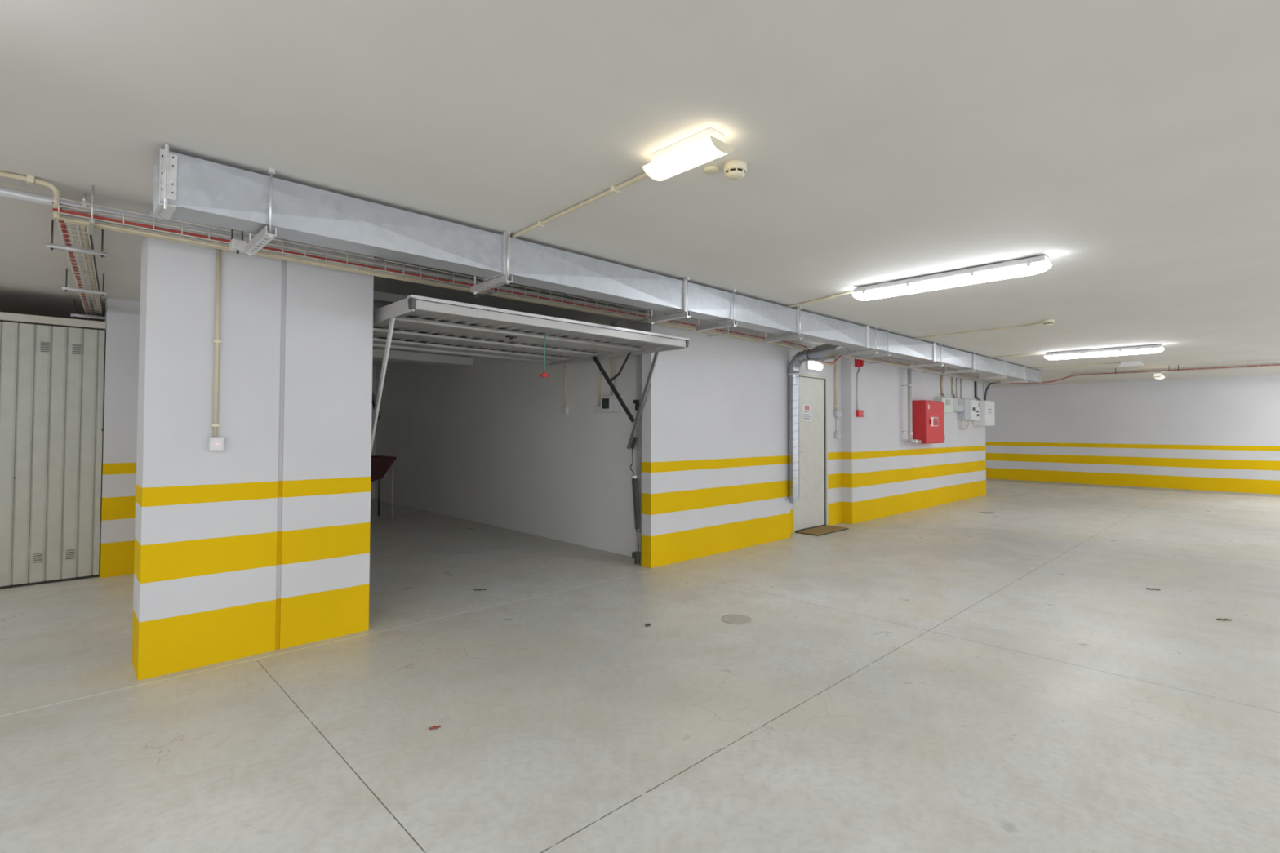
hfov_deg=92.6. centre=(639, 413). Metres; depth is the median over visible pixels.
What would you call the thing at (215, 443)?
switch box
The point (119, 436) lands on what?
wall
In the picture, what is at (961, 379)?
conduit
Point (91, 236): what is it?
cable
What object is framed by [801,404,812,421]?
paper notice
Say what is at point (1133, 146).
ceiling
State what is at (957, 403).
electrical box
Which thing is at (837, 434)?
wall switch
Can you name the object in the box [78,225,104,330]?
cable conduit
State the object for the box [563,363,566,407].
conduit
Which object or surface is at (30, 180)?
conduit
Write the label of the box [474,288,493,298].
bracket
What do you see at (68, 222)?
cable conduit
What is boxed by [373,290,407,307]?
trim
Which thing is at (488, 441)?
wall
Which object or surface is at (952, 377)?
conduit
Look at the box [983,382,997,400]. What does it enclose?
cable
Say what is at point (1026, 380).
hanger
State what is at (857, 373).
conduit
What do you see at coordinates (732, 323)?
hanger
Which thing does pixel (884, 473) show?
wall
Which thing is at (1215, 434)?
wall
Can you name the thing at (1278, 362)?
cable tray
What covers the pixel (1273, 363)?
cable conduit
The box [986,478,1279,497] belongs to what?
trim
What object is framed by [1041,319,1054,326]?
smoke detector
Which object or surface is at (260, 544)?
wall
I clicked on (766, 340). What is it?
hanger
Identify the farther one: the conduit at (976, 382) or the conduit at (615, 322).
the conduit at (976, 382)
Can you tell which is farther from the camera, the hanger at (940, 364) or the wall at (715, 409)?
the hanger at (940, 364)
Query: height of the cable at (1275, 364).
0.141 m
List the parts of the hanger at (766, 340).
rod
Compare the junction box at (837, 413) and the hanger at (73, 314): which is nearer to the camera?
the hanger at (73, 314)
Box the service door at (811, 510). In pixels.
[792,373,827,533]
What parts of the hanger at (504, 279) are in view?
rod, rod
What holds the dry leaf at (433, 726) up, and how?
on the floor
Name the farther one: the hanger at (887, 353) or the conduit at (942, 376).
the conduit at (942, 376)
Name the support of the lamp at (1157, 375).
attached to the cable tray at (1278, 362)
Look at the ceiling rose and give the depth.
2.66 m
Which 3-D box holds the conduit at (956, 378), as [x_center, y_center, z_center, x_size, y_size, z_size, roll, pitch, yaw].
[5.885,-0.486,11.361,0.023,0.430,0.024,2,-2,-44]
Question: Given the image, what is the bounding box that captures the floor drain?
[721,614,752,624]
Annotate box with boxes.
[208,436,223,450]
[229,228,246,253]
[560,407,568,414]
[594,405,600,413]
[600,395,621,412]
[834,409,841,417]
[933,396,952,413]
[951,397,964,412]
[957,398,971,420]
[970,400,979,420]
[973,400,995,426]
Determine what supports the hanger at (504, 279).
hanging from the ceiling
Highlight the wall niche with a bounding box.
[789,339,842,533]
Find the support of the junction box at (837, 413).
attached to the wall niche
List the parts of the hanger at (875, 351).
rod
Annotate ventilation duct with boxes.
[152,143,1041,382]
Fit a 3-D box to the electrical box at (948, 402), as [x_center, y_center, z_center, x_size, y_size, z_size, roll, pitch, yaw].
[5.327,-0.151,10.734,0.500,0.265,0.151,2,-2,-44]
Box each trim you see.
[372,348,472,366]
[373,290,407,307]
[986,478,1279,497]
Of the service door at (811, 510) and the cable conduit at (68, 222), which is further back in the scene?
the service door at (811, 510)
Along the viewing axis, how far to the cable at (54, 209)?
3.72 m
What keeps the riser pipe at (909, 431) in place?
attached to the wall at (884, 473)
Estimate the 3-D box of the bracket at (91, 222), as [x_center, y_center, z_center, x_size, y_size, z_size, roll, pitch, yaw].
[-2.678,-0.985,2.985,0.016,0.182,0.271,2,-2,-44]
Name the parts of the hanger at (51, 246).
rod, rod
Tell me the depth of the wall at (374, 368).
11.34 m
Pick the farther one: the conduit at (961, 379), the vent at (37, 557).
the conduit at (961, 379)
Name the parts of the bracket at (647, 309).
arm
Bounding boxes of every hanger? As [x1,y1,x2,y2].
[46,219,106,257]
[62,268,106,296]
[70,298,105,320]
[244,168,276,257]
[470,230,512,294]
[648,276,690,324]
[695,288,737,333]
[763,306,803,343]
[841,326,878,357]
[854,329,890,359]
[910,342,942,368]
[944,351,975,374]
[977,360,1007,380]
[1000,365,1027,384]
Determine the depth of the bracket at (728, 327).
6.30 m
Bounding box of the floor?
[0,480,1279,852]
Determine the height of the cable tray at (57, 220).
0.050 m
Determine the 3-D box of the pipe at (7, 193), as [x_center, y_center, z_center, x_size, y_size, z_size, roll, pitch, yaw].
[0.690,-0.878,6.255,17.580,0.213,0.056,2,-2,-44]
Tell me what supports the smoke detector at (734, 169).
attached to the ceiling
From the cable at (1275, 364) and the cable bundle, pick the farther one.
the cable at (1275, 364)
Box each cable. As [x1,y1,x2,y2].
[52,201,93,329]
[52,208,999,381]
[89,234,104,321]
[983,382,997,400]
[1008,364,1279,384]
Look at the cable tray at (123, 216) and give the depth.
3.74 m
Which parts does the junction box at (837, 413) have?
lid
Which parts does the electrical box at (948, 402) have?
pane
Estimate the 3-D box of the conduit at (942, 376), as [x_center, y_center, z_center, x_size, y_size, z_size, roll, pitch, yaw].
[5.356,-0.531,10.844,0.038,0.370,0.040,2,-2,-44]
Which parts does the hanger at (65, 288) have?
rod, rod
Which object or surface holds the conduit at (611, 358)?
attached to the wall at (488, 441)
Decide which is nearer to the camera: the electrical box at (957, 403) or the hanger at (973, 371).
the hanger at (973, 371)
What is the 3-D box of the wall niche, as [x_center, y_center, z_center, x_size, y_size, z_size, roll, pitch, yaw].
[2.248,0.299,8.195,1.800,2.460,0.160,2,-2,-44]
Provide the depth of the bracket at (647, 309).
5.50 m
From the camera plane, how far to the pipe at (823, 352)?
7.35 m
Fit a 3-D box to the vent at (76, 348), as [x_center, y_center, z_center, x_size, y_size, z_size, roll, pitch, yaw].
[-4.883,-0.561,5.301,0.060,0.086,0.008,2,-2,-44]
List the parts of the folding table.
leg, leg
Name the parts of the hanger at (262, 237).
rod, rod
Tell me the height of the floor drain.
0.004 m
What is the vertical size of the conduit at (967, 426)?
0.180 m
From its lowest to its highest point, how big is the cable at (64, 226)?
0.023 m
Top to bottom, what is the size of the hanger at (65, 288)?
0.167 m
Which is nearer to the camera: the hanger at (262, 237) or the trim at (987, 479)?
the hanger at (262, 237)
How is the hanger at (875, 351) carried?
hanging from the ceiling
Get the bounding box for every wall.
[98,297,140,577]
[131,212,373,680]
[370,366,376,499]
[374,320,641,556]
[640,309,790,568]
[840,349,986,524]
[985,375,1279,494]
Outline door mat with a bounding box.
[795,524,848,536]
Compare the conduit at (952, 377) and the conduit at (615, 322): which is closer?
the conduit at (615, 322)
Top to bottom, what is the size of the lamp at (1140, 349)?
0.114 m
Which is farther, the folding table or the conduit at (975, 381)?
the conduit at (975, 381)
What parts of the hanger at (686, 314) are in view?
rod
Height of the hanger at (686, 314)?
0.311 m
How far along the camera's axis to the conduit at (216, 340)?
3.43 m
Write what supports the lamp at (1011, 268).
attached to the ceiling
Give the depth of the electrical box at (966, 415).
11.39 m
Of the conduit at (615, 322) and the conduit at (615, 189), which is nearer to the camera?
the conduit at (615, 189)
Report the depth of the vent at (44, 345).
5.17 m
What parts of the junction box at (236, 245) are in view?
rod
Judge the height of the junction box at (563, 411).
0.081 m
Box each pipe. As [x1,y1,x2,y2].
[0,186,990,383]
[787,343,848,503]
[901,368,922,444]
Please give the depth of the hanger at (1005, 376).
10.07 m
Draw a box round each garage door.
[0,311,106,588]
[371,294,689,566]
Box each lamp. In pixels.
[642,127,734,181]
[806,360,822,370]
[852,255,1051,300]
[1044,344,1164,359]
[1118,360,1143,367]
[1151,373,1164,379]
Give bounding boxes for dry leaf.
[428,725,440,729]
[1215,617,1231,620]
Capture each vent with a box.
[31,551,42,563]
[40,341,49,351]
[65,548,75,559]
[71,343,81,354]
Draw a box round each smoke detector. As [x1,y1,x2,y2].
[724,159,746,180]
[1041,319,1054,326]
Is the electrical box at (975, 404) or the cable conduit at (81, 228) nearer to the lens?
the cable conduit at (81, 228)
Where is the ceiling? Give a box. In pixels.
[0,0,1279,387]
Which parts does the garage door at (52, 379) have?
head frame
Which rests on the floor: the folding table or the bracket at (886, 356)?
the folding table
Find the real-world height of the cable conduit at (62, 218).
0.189 m
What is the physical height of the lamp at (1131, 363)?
0.090 m
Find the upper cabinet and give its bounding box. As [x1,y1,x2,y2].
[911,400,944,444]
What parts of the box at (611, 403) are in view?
pane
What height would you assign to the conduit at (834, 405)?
0.812 m
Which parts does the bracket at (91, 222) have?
arm, rod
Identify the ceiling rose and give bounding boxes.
[702,164,719,174]
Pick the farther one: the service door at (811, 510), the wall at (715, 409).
the service door at (811, 510)
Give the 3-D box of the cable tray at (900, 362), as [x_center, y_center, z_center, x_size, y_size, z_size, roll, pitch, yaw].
[5.002,-0.737,10.266,6.700,0.057,0.106,2,-2,-44]
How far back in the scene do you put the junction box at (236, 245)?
3.27 m
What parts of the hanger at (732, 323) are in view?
rod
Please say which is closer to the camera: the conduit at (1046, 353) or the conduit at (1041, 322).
the conduit at (1041, 322)
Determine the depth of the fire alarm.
8.64 m
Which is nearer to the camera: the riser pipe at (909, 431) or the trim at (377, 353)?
the trim at (377, 353)
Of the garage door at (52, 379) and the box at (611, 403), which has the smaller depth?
the garage door at (52, 379)
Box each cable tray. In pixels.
[52,196,803,346]
[53,199,103,329]
[845,350,1003,382]
[1070,361,1279,376]
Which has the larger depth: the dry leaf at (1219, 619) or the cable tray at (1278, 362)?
the cable tray at (1278, 362)
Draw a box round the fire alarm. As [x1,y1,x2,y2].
[854,358,864,373]
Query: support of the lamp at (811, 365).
attached to the wall niche
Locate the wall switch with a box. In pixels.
[834,431,841,438]
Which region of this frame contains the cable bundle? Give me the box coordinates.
[60,213,759,338]
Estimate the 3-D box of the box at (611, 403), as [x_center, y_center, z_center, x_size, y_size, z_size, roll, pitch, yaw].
[-0.315,-0.104,6.528,0.081,0.177,0.270,2,-2,-44]
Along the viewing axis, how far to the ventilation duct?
3.38 m
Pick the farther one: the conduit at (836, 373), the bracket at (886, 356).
the bracket at (886, 356)
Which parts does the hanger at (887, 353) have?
rod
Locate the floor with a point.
(956, 677)
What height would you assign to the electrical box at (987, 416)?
0.488 m
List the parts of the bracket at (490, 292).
arm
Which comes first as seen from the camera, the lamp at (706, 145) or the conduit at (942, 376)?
the lamp at (706, 145)
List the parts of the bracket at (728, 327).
arm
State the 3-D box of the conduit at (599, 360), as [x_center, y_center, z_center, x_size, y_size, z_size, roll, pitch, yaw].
[-0.442,-0.529,6.713,0.026,0.895,0.036,2,-2,-44]
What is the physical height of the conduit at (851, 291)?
0.022 m
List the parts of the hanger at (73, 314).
rod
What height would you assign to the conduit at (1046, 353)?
0.020 m
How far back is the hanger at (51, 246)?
3.43 m
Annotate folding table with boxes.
[370,455,395,519]
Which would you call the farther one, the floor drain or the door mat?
the door mat
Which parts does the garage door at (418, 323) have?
lift arm, lift arm, rail, door, pull cord, handle, frame, lift arm, rail, spring plate, guide post, lift arm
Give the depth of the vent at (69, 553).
5.25 m
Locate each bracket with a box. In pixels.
[87,185,94,235]
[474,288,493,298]
[626,309,648,324]
[707,327,728,337]
[868,355,887,364]
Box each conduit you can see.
[0,171,60,219]
[59,216,999,382]
[64,221,782,346]
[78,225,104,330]
[210,248,221,436]
[510,173,647,238]
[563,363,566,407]
[598,359,600,405]
[609,322,613,395]
[613,321,617,395]
[785,290,853,307]
[833,358,835,409]
[835,357,837,409]
[856,373,857,409]
[911,321,1041,338]
[941,374,943,394]
[951,377,953,395]
[955,377,957,398]
[960,378,962,398]
[960,420,968,430]
[974,381,976,397]
[976,382,977,399]
[986,352,1046,357]
[998,363,1277,385]
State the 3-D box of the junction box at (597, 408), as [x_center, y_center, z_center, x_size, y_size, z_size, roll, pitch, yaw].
[-0.449,-0.049,6.693,0.045,0.075,0.125,2,-2,-44]

